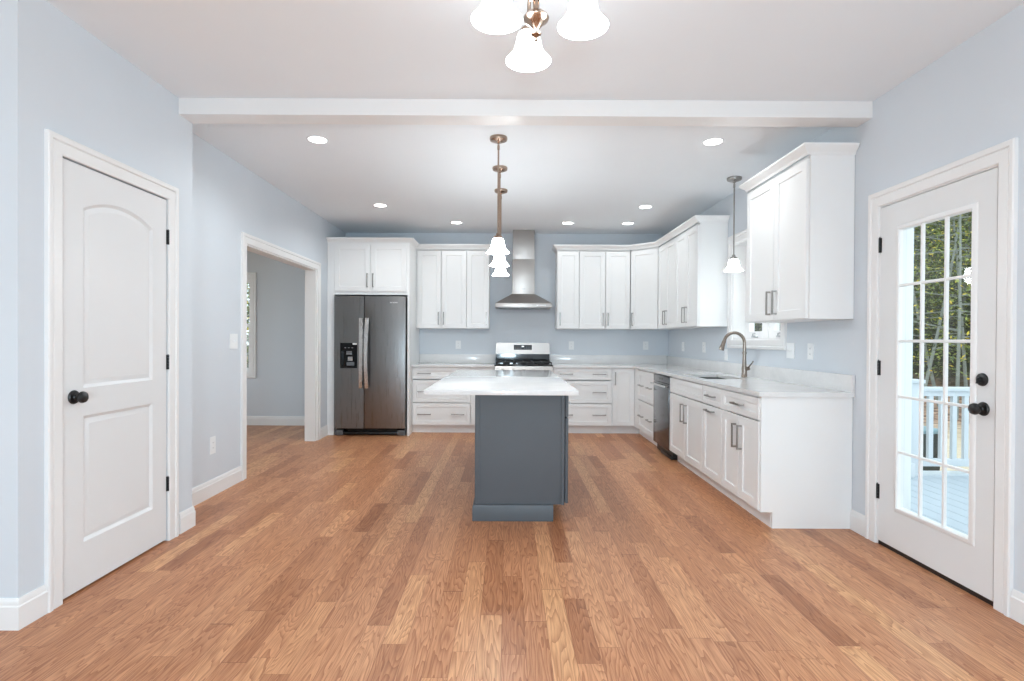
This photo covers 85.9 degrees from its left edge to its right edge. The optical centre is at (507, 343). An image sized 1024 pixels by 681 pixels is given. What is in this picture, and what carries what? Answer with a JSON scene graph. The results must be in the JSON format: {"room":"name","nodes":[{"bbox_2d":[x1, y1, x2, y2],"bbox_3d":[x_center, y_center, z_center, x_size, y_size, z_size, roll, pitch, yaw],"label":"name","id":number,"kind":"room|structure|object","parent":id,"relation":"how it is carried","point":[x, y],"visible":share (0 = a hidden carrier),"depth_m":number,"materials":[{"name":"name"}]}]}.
{"room":"kitchen","nodes":[
{"label":"kitchen","id":0,"kind":"room"},
{"bbox_2d":[0,0,191,597],"bbox_3d":[-3.544,-0.174,2.991,2.909,2.767,1.294,0,0,0],"label":"wall","id":1,"kind":"structure","parent":0,"point":[56,75],"depth_m":2.44,"materials":[{"name":"blue paint"}]},
{"bbox_2d":[0,584,47,630],"bbox_3d":[-3.544,1.148,2.417,2.924,0.132,0.157,0,0,0],"label":"baseboard","id":2,"kind":"structure","parent":1,"relation":"attached to","point":[16,614],"depth_m":2.36,"materials":[{"name":"white paint"}]},
{"bbox_2d":[44,129,178,612],"bbox_3d":[-2.081,0.125,2.972,0.021,2.186,0.985,0,0,0],"label":"trim","id":3,"kind":"structure","parent":1,"relation":"attached to","point":[57,146],"depth_m":2.55,"materials":[{"name":"white paint"}]},
{"bbox_2d":[63,158,168,598],"bbox_3d":[-2.079,0.167,2.979,0.098,2.078,0.822,0,0,0],"label":"door","id":4,"kind":"structure","parent":1,"relation":"in","point":[116,234],"depth_m":2.90,"materials":[{"name":"white paint"}]},
{"bbox_2d":[179,506,195,533],"bbox_3d":[-2.213,1.147,3.579,0.262,0.132,0.167,0,0,0],"label":"baseboard","id":5,"kind":"structure","parent":1,"relation":"attached to","point":[187,518],"depth_m":3.57,"materials":[{"name":"white paint"}]},
{"bbox_2d":[192,132,344,487],"bbox_3d":[-2.401,-0.188,5.762,0.130,2.767,4.248,0,0,0],"label":"wall","id":6,"kind":"structure","parent":0,"point":[229,199],"depth_m":4.53,"materials":[{"name":"blue paint"}]},
{"bbox_2d":[210,436,215,454],"bbox_3d":[-2.337,0.806,4.353,0.008,0.135,0.080,0,0,0],"label":"wall outlet","id":7,"kind":"object","parent":6,"relation":"attached to","point":[212,439],"visible":1,"depth_m":4.35,"materials":[{"name":"white plastic"}]},
{"bbox_2d":[192,466,241,505],"bbox_3d":[-2.336,1.141,4.237,0.015,0.132,1.148,0,0,0],"label":"baseboard","id":8,"kind":"structure","parent":6,"relation":"attached to","point":[200,493],"depth_m":4.39,"materials":[{"name":"white paint"}]},
{"bbox_2d":[229,334,237,348],"bbox_3d":[-2.330,-0.018,4.677,0.014,0.128,0.130,0,0,0],"label":"wall switch","id":9,"kind":"object","parent":6,"relation":"attached to","point":[233,339],"visible":1,"depth_m":4.67,"materials":[{"name":"white plastic"}]},
{"bbox_2d":[240,232,320,480],"bbox_3d":[-2.403,0.106,5.809,0.172,2.178,2.005,0,0,0],"label":"trim","id":10,"kind":"structure","parent":6,"relation":"attached to","point":[312,268],"depth_m":6.67,"materials":[{"name":"white paint"}]},
{"bbox_2d":[321,425,327,438],"bbox_3d":[-2.336,1.121,6.964,0.015,0.132,0.288,0,0,0],"label":"baseboard","id":11,"kind":"structure","parent":6,"relation":"attached to","point":[324,430],"depth_m":6.97,"materials":[{"name":"white paint"}]},
{"bbox_2d":[247,233,667,415],"bbox_3d":[-1.250,-0.198,7.961,7.498,2.767,0.150,0,0,0],"label":"wall","id":12,"kind":"structure","parent":0,"point":[278,387],"depth_m":7.89,"materials":[{"name":"blue paint"}]},
{"bbox_2d":[247,272,256,377],"bbox_3d":[-4.159,-0.262,7.950,1.100,1.515,0.171,0,0,0],"label":"window","id":13,"kind":"structure","parent":12,"relation":"in","point":[251,276],"depth_m":7.87,"materials":[{"name":"white paint"}]},
{"bbox_2d":[247,416,304,425],"bbox_3d":[-3.740,1.107,7.888,2.532,0.132,0.015,0,0,0],"label":"baseboard","id":14,"kind":"structure","parent":12,"relation":"attached to","point":[251,420],"depth_m":7.88,"materials":[{"name":"white paint"}]},
{"bbox_2d":[416,249,466,328],"bbox_3d":[-0.918,-0.754,7.698,0.698,1.092,0.361,0,0,0],"label":"upper cabinet","id":15,"kind":"object","parent":12,"relation":"attached to","point":[441,274],"visible":0.98,"depth_m":7.56,"materials":[{"name":"white paint"}]},
{"bbox_2d":[416,244,490,248],"bbox_3d":[-0.735,-1.326,7.686,1.060,0.064,0.377,0,0,0],"label":"crown molding","id":16,"kind":"structure","parent":15,"relation":"attached to","point":[420,246],"depth_m":7.52,"materials":[{"name":"white paint"}]},
{"bbox_2d":[419,354,494,362],"bbox_3d":[-0.726,0.218,7.876,1.090,0.123,0.019,0,0,0],"label":"backsplash","id":17,"kind":"structure","parent":12,"relation":"attached to","point":[423,358],"depth_m":7.87,"materials":[{"name":"white stone"}]},
{"bbox_2d":[456,341,460,348],"bbox_3d":[-0.714,0.019,7.883,0.074,0.118,0.008,0,0,0],"label":"wall outlet","id":18,"kind":"object","parent":12,"relation":"attached to","point":[458,343],"visible":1,"depth_m":7.88,"materials":[{"name":"white plastic"}]},
{"bbox_2d":[467,249,489,328],"bbox_3d":[-0.413,-0.752,7.698,0.309,1.092,0.361,0,0,0],"label":"upper cabinet","id":19,"kind":"object","parent":12,"relation":"attached to","point":[478,260],"visible":0.92,"depth_m":7.56,"materials":[{"name":"white paint"}]},
{"bbox_2d":[495,230,551,309],"bbox_3d":[0.212,-1.026,7.626,0.766,1.088,0.499,0,0,0],"label":"range hood","id":20,"kind":"object","parent":12,"relation":"attached to","point":[523,296],"visible":1,"depth_m":7.60,"materials":[{"name":"silver metal"}]},
{"bbox_2d":[555,250,578,328],"bbox_3d":[0.827,-0.745,7.698,0.306,1.092,0.361,0,0,0],"label":"upper cabinet","id":21,"kind":"object","parent":12,"relation":"attached to","point":[566,261],"visible":1,"depth_m":7.56,"materials":[{"name":"white paint"}]},
{"bbox_2d":[552,215,729,252],"bbox_3d":[1.646,-1.308,6.919,0.966,0.064,2.746,0,1,-36],"label":"crown molding","id":22,"kind":"structure","parent":21,"relation":"attached to","point":[695,219],"depth_m":7.22,"materials":[{"name":"white paint"}]},
{"bbox_2d":[569,341,573,349],"bbox_3d":[0.909,0.029,7.883,0.074,0.118,0.008,0,0,0],"label":"wall outlet","id":23,"kind":"object","parent":12,"relation":"attached to","point":[571,343],"visible":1,"depth_m":7.88,"materials":[{"name":"white plastic"}]},
{"bbox_2d":[579,250,629,329],"bbox_3d":[1.331,-0.742,7.698,0.699,1.092,0.361,0,0,0],"label":"upper cabinet","id":24,"kind":"object","parent":12,"relation":"attached to","point":[604,275],"visible":1,"depth_m":7.56,"materials":[{"name":"white paint"}]},
{"bbox_2d":[643,341,647,349],"bbox_3d":[1.975,0.032,7.883,0.076,0.118,0.008,0,0,0],"label":"wall outlet","id":25,"kind":"object","parent":12,"relation":"attached to","point":[645,343],"visible":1,"depth_m":7.88,"materials":[{"name":"white plastic"}]},
{"bbox_2d":[628,247,675,329],"bbox_3d":[1.990,-0.738,7.576,0.617,1.092,0.606,0,0,0],"label":"upper cabinet","id":26,"kind":"object","parent":12,"relation":"attached to","point":[643,262],"visible":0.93,"depth_m":7.42,"materials":[{"name":"white paint"}]},
{"bbox_2d":[0,425,1023,680],"bbox_3d":[-1.278,1.264,2.728,7.458,0.080,10.637,0,0,0],"label":"floor","id":27,"kind":"structure","parent":0,"point":[346,557],"depth_m":2.71,"materials":[{"name":"brown wood"}]},
{"bbox_2d":[334,296,407,434],"bbox_3d":[-1.774,0.288,7.417,0.912,1.791,0.885,0,0,0],"label":"refrigerator","id":28,"kind":"object","parent":27,"relation":"on","point":[370,332],"visible":0.98,"depth_m":7.05,"materials":[{"name":"grey metal"}]},
{"bbox_2d":[326,237,418,435],"bbox_3d":[-1.778,-0.088,7.465,1.112,2.549,0.838,0,0,0],"label":"cabinet surround","id":29,"kind":"object","parent":27,"relation":"on","point":[357,266],"visible":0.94,"depth_m":7.08,"materials":[{"name":"white paint"}]},
{"bbox_2d":[412,367,470,432],"bbox_3d":[-0.885,0.751,7.564,0.780,0.880,0.651,0,0,0],"label":"base cabinet","id":30,"kind":"object","parent":27,"relation":"on","point":[430,413],"visible":0.7,"depth_m":7.28,"materials":[{"name":"white paint"}]},
{"bbox_2d":[411,354,494,366],"bbox_3d":[-0.727,0.235,7.562,1.090,0.152,0.647,0,0,0],"label":"countertop","id":31,"kind":"structure","parent":30,"relation":"on","point":[425,360],"depth_m":7.87,"materials":[{"name":"white stone"}]},
{"bbox_2d":[471,367,494,432],"bbox_3d":[-0.340,0.754,7.564,0.306,0.880,0.651,0,0,0],"label":"base cabinet","id":32,"kind":"object","parent":27,"relation":"on","point":[472,368],"visible":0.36,"depth_m":7.27,"materials":[{"name":"white paint"}]},
{"bbox_2d":[424,370,577,521],"bbox_3d":[-0.048,0.759,4.866,1.026,0.912,2.440,0,0,0],"label":"kitchen island","id":33,"kind":"object","parent":27,"relation":"on","point":[521,420],"visible":1,"depth_m":3.80,"materials":[{"name":"grey paint"}]},
{"bbox_2d":[424,370,577,395],"bbox_3d":[-0.046,0.319,4.862,1.026,0.032,2.440,0,0,0],"label":"island countertop","id":34,"kind":"structure","parent":33,"relation":"on","point":[460,382],"depth_m":4.14,"materials":[{"name":"white stone"}]},
{"bbox_2d":[495,343,552,371],"bbox_3d":[0.206,0.586,7.522,0.766,1.182,0.727,0,0,0],"label":"range","id":35,"kind":"object","parent":27,"relation":"on","point":[509,356],"visible":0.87,"depth_m":7.79,"materials":[{"name":"grey metal"}]},
{"bbox_2d":[495,363,552,365],"bbox_3d":[0.207,0.288,7.516,0.766,0.019,0.573,0,0,0],"label":"cooktop","id":36,"kind":"object","parent":35,"relation":"in","point":[496,364],"depth_m":7.28,"materials":[{"name":"black metal"}]},
{"bbox_2d":[553,368,611,432],"bbox_3d":[0.986,0.761,7.564,0.779,0.880,0.651,0,0,0],"label":"base cabinet","id":37,"kind":"object","parent":27,"relation":"on","point":[590,411],"visible":0.71,"depth_m":7.28,"materials":[{"name":"white paint"}]},
{"bbox_2d":[550,355,854,396],"bbox_3d":[1.445,0.260,5.759,1.698,0.152,4.254,0,0,0],"label":"countertop","id":38,"kind":"structure","parent":37,"relation":"on","point":[761,381],"depth_m":4.99,"materials":[{"name":"white stone"}]},
{"bbox_2d":[700,377,724,378],"bbox_3d":[1.935,0.439,5.203,0.382,0.191,0.712,0,0,0],"label":"sink","id":39,"kind":"object","parent":38,"relation":"in","point":[700,377],"visible":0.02,"depth_m":5.55,"materials":[{"name":"grey metal"}]},
{"bbox_2d":[719,331,753,377],"bbox_3d":[2.100,0.101,5.071,0.288,0.427,0.120,0,0,0],"label":"faucet","id":40,"kind":"object","parent":38,"relation":"on","point":[745,368],"visible":1,"depth_m":5.09,"materials":[{"name":"silver metal"}]},
{"bbox_2d":[611,368,644,436],"bbox_3d":[1.834,0.766,7.481,0.914,0.880,0.818,0,0,0],"label":"base cabinet","id":41,"kind":"object","parent":27,"relation":"on","point":[625,399],"visible":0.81,"depth_m":7.27,"materials":[{"name":"white paint"}]},
{"bbox_2d":[637,370,657,445],"bbox_3d":[1.965,0.772,6.689,0.651,0.880,0.762,0,0,0],"label":"base cabinet","id":42,"kind":"object","parent":27,"relation":"on","point":[645,389],"visible":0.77,"depth_m":6.69,"materials":[{"name":"white paint"}]},
{"bbox_2d":[650,374,677,459],"bbox_3d":[1.940,0.782,6.001,0.647,0.861,0.603,0,0,0],"label":"dishwasher","id":43,"kind":"object","parent":27,"relation":"on","point":[661,414],"visible":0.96,"depth_m":5.94,"materials":[{"name":"grey metal"}]},
{"bbox_2d":[670,377,711,484],"bbox_3d":[1.965,0.783,5.216,0.651,0.880,0.954,0,0,0],"label":"base cabinet","id":44,"kind":"object","parent":27,"relation":"on","point":[686,397],"visible":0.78,"depth_m":5.15,"materials":[{"name":"white paint"}]},
{"bbox_2d":[702,384,731,499],"bbox_3d":[1.965,0.788,4.523,0.651,0.880,0.428,0,0,0],"label":"base cabinet","id":45,"kind":"object","parent":27,"relation":"on","point":[712,395],"visible":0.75,"depth_m":4.52,"materials":[{"name":"white paint"}]},
{"bbox_2d":[722,389,852,528],"bbox_3d":[1.965,0.792,3.983,0.651,0.880,0.648,0,0,0],"label":"base cabinet","id":46,"kind":"object","parent":27,"relation":"on","point":[787,461],"visible":0.94,"depth_m":3.66,"materials":[{"name":"white paint"}]},
{"bbox_2d":[46,0,1023,233],"bbox_3d":[-1.242,-1.603,2.707,7.498,0.120,10.637,0,0,0],"label":"ceiling","id":47,"kind":"structure","parent":0,"point":[428,177],"depth_m":3.20,"materials":[{"name":"white paint"}]},
{"bbox_2d":[306,135,328,143],"bbox_3d":[-1.451,-1.552,4.189,0.168,0.006,0.168,0,0,0],"label":"recessed light","id":48,"kind":"object","parent":47,"relation":"in","point":[312,138],"visible":1,"depth_m":4.18,"materials":[{"name":"white paint"}]},
{"bbox_2d":[373,203,387,206],"bbox_3d":[-1.451,-1.567,6.241,0.168,0.006,0.168,0,0,0],"label":"recessed light","id":49,"kind":"object","parent":47,"relation":"in","point":[375,204],"visible":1,"depth_m":6.24,"materials":[{"name":"white plastic"}]},
{"bbox_2d":[450,221,462,223],"bbox_3d":[-0.669,-1.569,7.139,0.168,0.006,0.168,0,0,0],"label":"recessed light","id":50,"kind":"object","parent":47,"relation":"in","point":[452,222],"visible":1,"depth_m":7.13,"materials":[{"name":"white plastic"}]},
{"bbox_2d":[487,134,508,254],"bbox_3d":[-0.073,-1.114,4.132,0.174,0.867,0.174,0,0,0],"label":"pendant light","id":51,"kind":"object","parent":47,"relation":"hanging from","point":[497,247],"visible":1,"depth_m":4.11,"materials":[{"name":"white glass"}]},
{"bbox_2d":[490,165,508,266],"bbox_3d":[-0.073,-1.119,4.854,0.174,0.867,0.174,0,0,0],"label":"pendant light","id":52,"kind":"object","parent":47,"relation":"hanging from","point":[499,260],"visible":0.7,"depth_m":4.83,"materials":[{"name":"white glass"}]},
{"bbox_2d":[492,188,508,275],"bbox_3d":[-0.073,-1.124,5.580,0.174,0.867,0.174,0,0,0],"label":"pendant light","id":53,"kind":"object","parent":47,"relation":"hanging from","point":[500,271],"visible":0.69,"depth_m":5.55,"materials":[{"name":"white glass"}]},
{"bbox_2d":[179,98,872,126],"bbox_3d":[0.112,-1.490,3.552,4.389,0.103,0.153,0,0,0],"label":"ceiling beam","id":54,"kind":"structure","parent":47,"relation":"attached to","point":[195,110],"depth_m":3.48,"materials":[{"name":"white paint"}]},
{"bbox_2d":[471,0,608,71],"bbox_3d":[0.116,-1.328,2.075,0.490,0.407,0.468,0,0,0],"label":"chandelier","id":55,"kind":"object","parent":47,"relation":"hanging from","point":[583,20],"visible":1,"depth_m":2.01,"materials":[{"name":"white glass"}]},
{"bbox_2d":[622,222,633,224],"bbox_3d":[1.560,-1.557,7.139,0.168,0.006,0.168,0,0,0],"label":"recessed light","id":56,"kind":"object","parent":47,"relation":"in","point":[623,223],"visible":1,"depth_m":7.13,"materials":[{"name":"white plastic"}]},
{"bbox_2d":[638,205,652,208],"bbox_3d":[1.560,-1.551,6.241,0.168,0.006,0.168,0,0,0],"label":"recessed light","id":57,"kind":"object","parent":47,"relation":"in","point":[640,206],"visible":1,"depth_m":6.22,"materials":[{"name":"white plastic"}]},
{"bbox_2d":[701,137,724,145],"bbox_3d":[1.563,-1.536,4.189,0.168,0.006,0.168,0,0,0],"label":"recessed light","id":58,"kind":"object","parent":47,"relation":"in","point":[710,141],"visible":1,"depth_m":4.18,"materials":[{"name":"white plastic"}]},
{"bbox_2d":[724,176,743,271],"bbox_3d":[2.106,-1.109,5.122,0.174,0.867,0.174,0,0,0],"label":"pendant light","id":59,"kind":"object","parent":47,"relation":"hanging from","point":[733,264],"visible":1,"depth_m":5.11,"materials":[{"name":"white glass"}]},
{"bbox_2d":[668,3,1023,593],"bbox_3d":[2.399,-0.140,2.643,0.200,2.767,10.487,0,0,0],"label":"wall","id":60,"kind":"structure","parent":0,"point":[968,101],"depth_m":3.12,"materials":[{"name":"blue paint"}]},
{"bbox_2d":[658,236,692,328],"bbox_3d":[2.125,-0.732,6.896,0.347,1.092,0.750,0,0,0],"label":"upper cabinet","id":61,"kind":"object","parent":60,"relation":"attached to","point":[666,255],"visible":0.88,"depth_m":6.86,"materials":[{"name":"white paint"}]},
{"bbox_2d":[675,222,727,327],"bbox_3d":[2.125,-0.727,6.136,0.347,1.092,0.767,0,0,0],"label":"upper cabinet","id":62,"kind":"object","parent":60,"relation":"attached to","point":[702,249],"visible":1,"depth_m":5.76,"materials":[{"name":"white paint"}]},
{"bbox_2d":[702,342,705,352],"bbox_3d":[2.293,0.046,6.430,0.008,0.120,0.100,0,0,0],"label":"wall outlet","id":63,"kind":"object","parent":60,"relation":"attached to","point":[703,343],"visible":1,"depth_m":6.41,"materials":[{"name":"white plastic"}]},
{"bbox_2d":[724,349,727,360],"bbox_3d":[2.290,0.120,5.781,0.014,0.118,0.074,0,0,0],"label":"wall switch","id":64,"kind":"object","parent":60,"relation":"attached to","point":[725,350],"visible":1,"depth_m":5.76,"materials":[{"name":"white plastic"}]},
{"bbox_2d":[727,229,786,349],"bbox_3d":[2.390,-0.521,5.121,0.221,1.150,1.194,0,0,0],"label":"window","id":65,"kind":"structure","parent":60,"relation":"in","point":[773,336],"depth_m":5.61,"materials":[{"name":"white paint"}]},
{"bbox_2d":[786,343,794,358],"bbox_3d":[2.291,0.059,4.463,0.014,0.124,0.122,0,0,0],"label":"wall switch","id":66,"kind":"object","parent":60,"relation":"attached to","point":[790,347],"visible":1,"depth_m":4.46,"materials":[{"name":"white plastic"}]},
{"bbox_2d":[739,142,859,322],"bbox_3d":[2.118,-0.742,4.111,0.363,1.151,1.027,0,0,0],"label":"upper cabinet","id":67,"kind":"object","parent":60,"relation":"attached to","point":[800,221],"visible":1,"depth_m":3.70,"materials":[{"name":"white paint"}]},
{"bbox_2d":[807,343,813,359],"bbox_3d":[2.293,0.061,4.168,0.008,0.122,0.078,0,0,0],"label":"wall outlet","id":68,"kind":"object","parent":60,"relation":"attached to","point":[810,346],"visible":1,"depth_m":4.16,"materials":[{"name":"white plastic"}]},
{"bbox_2d":[850,509,864,536],"bbox_3d":[2.284,1.170,3.583,0.015,0.132,0.156,0,0,0],"label":"baseboard","id":69,"kind":"structure","parent":60,"relation":"attached to","point":[857,520],"depth_m":3.58,"materials":[{"name":"white paint"}]},
{"bbox_2d":[878,540,992,605],"bbox_3d":[2.412,1.230,2.999,0.239,0.022,0.806,0,0,0],"label":"threshold","id":70,"kind":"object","parent":60,"relation":"attached to","point":[911,559],"depth_m":2.92,"materials":[{"name":"black metal"}]},
{"bbox_2d":[876,167,997,600],"bbox_3d":[2.285,0.193,2.999,0.107,2.046,0.822,0,0,0],"label":"door","id":71,"kind":"structure","parent":60,"relation":"in","point":[968,560],"depth_m":2.88,"materials":[{"name":"white paint"}]},
{"bbox_2d":[877,165,997,542],"bbox_3d":[2.397,0.200,2.991,0.200,2.083,0.830,0,0,0],"label":"trim","id":72,"kind":"structure","parent":60,"relation":"attached to","point":[909,268],"depth_m":3.40,"materials":[{"name":"white paint"}]},
{"bbox_2d":[865,137,1018,617],"bbox_3d":[2.287,0.154,2.991,0.021,2.173,1.010,0,0,0],"label":"trim","id":73,"kind":"structure","parent":60,"relation":"attached to","point":[1005,155],"depth_m":2.55,"materials":[{"name":"white paint"}]},
{"bbox_2d":[1010,589,1023,624],"bbox_3d":[2.284,1.196,-0.050,0.015,0.132,5.083,0,0,0],"label":"baseboard","id":74,"kind":"structure","parent":60,"relation":"attached to","point":[1016,598],"depth_m":2.46,"materials":[{"name":"white paint"}]},
{"label":"outside","id":75,"kind":"structure","parent":0,"visible":0},
{"bbox_2d":[911,475,968,534],"bbox_3d":[4.590,1.442,1.791,4.199,0.200,7.562,0,0,0],"label":"deck","id":76,"kind":"object","parent":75,"point":[957,486],"visible":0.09,"depth_m":4.63,"materials":[{"name":"blue paint"}]},
{"bbox_2d":[911,229,914,477],"bbox_3d":[3.920,-0.228,5.408,0.117,3.080,0.124,0,0,0],"label":"porch column","id":77,"kind":"structure","parent":76,"relation":"on","point":[912,464],"depth_m":5.36,"materials":[{"name":"white paint"}]},
{"bbox_2d":[915,471,968,475],"bbox_3d":[4.542,1.305,5.527,4.102,0.018,0.135,0,0,0],"label":"trim","id":78,"kind":"structure","parent":76,"relation":"on","point":[927,473],"depth_m":5.47,"materials":[{"name":"white paint"}]},
{"bbox_2d":[912,379,925,472],"bbox_3d":[4.064,0.835,5.521,0.147,0.951,0.144,0,0,0],"label":"newel post","id":79,"kind":"object","parent":78,"relation":"on","point":[915,382],"visible":0.31,"depth_m":5.46,"materials":[{"name":"white paint"}]},
{"bbox_2d":[923,387,969,466],"bbox_3d":[5.361,0.841,5.526,2.470,0.795,0.090,0,0,0],"label":"deck railing","id":80,"kind":"object","parent":79,"relation":"attached to","point":[930,392],"visible":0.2,"depth_m":5.51,"materials":[{"name":"white paint"}]},
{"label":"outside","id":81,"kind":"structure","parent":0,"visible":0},
{"bbox_2d":[247,212,971,470],"bbox_3d":[7.035,-6.675,18.952,66.000,16.882,50.000,0,0,0],"label":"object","id":82,"kind":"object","parent":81,"point":[938,379],"depth_m":18.00,"materials":[{"name":"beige plant"}]},
{"bbox_2d":[247,283,248,367],"bbox_3d":[-6.374,-2.000,14.331,7.033,8.378,5.130,1,0,33],"label":"tree","id":83,"kind":"object","parent":82,"relation":"on","point":[247,283],"visible":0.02,"depth_m":13.95,"materials":[{"name":"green plant"}]},
{"bbox_2d":[923,426,939,470],"bbox_3d":[5.227,1.452,7.115,0.440,0.750,0.570,0,0,0],"label":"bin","id":84,"kind":"object","parent":82,"relation":"on","point":[935,430],"visible":0.02,"depth_m":6.86,"materials":[{"name":"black plastic"}]},
{"bbox_2d":[913,216,969,406],"bbox_3d":[9.709,-1.906,13.331,5.169,7.085,2.096,1,1,37],"label":"sapling","id":85,"kind":"object","parent":82,"relation":"on","point":[934,271],"visible":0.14,"depth_m":13.20,"materials":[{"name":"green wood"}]},
{"bbox_2d":[913,213,971,419],"bbox_3d":[10.135,-1.680,12.309,4.973,6.850,2.097,1,1,39],"label":"sapling","id":86,"kind":"object","parent":82,"relation":"on","point":[958,358],"visible":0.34,"depth_m":12.26,"materials":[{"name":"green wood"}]},
{"bbox_2d":[913,214,971,397],"bbox_3d":[10.247,-1.581,12.641,4.628,6.670,2.537,1,0,34],"label":"sapling","id":87,"kind":"object","parent":82,"relation":"on","point":[929,370],"visible":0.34,"depth_m":12.66,"materials":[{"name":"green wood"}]},
{"bbox_2d":[913,216,971,386],"bbox_3d":[10.721,-1.625,13.194,4.333,6.496,2.012,1,0,31],"label":"sapling","id":88,"kind":"object","parent":82,"relation":"on","point":[954,223],"visible":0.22,"depth_m":13.13,"materials":[{"name":"green plant"}]},
{"bbox_2d":[913,212,971,375],"bbox_3d":[13.225,-3.383,15.274,6.355,9.605,7.001,0,0,-12],"label":"tree","id":89,"kind":"object","parent":82,"relation":"on","point":[965,261],"visible":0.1,"depth_m":15.24,"materials":[{"name":"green plant"}]},
{"bbox_2d":[913,215,971,323],"bbox_3d":[12.022,-4.376,18.140,7.086,10.089,6.179,0,0,-13],"label":"tree","id":90,"kind":"object","parent":82,"relation":"on","point":[915,243],"visible":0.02,"depth_m":16.71,"materials":[{"name":"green plant"}]},
{"bbox_2d":[914,212,971,324],"bbox_3d":[16.292,-5.086,19.284,5.134,9.265,6.945,1,0,32],"label":"tree","id":91,"kind":"object","parent":82,"relation":"on","point":[969,227],"visible":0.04,"depth_m":19.04,"materials":[{"name":"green plant"}]},
{"bbox_2d":[914,214,971,292],"bbox_3d":[18.825,-6.807,20.057,6.203,10.403,6.347,0,0,0],"label":"tree","id":92,"kind":"object","parent":82,"relation":"on","point":[962,214],"visible":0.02,"depth_m":21.28,"materials":[{"name":"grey plant"}]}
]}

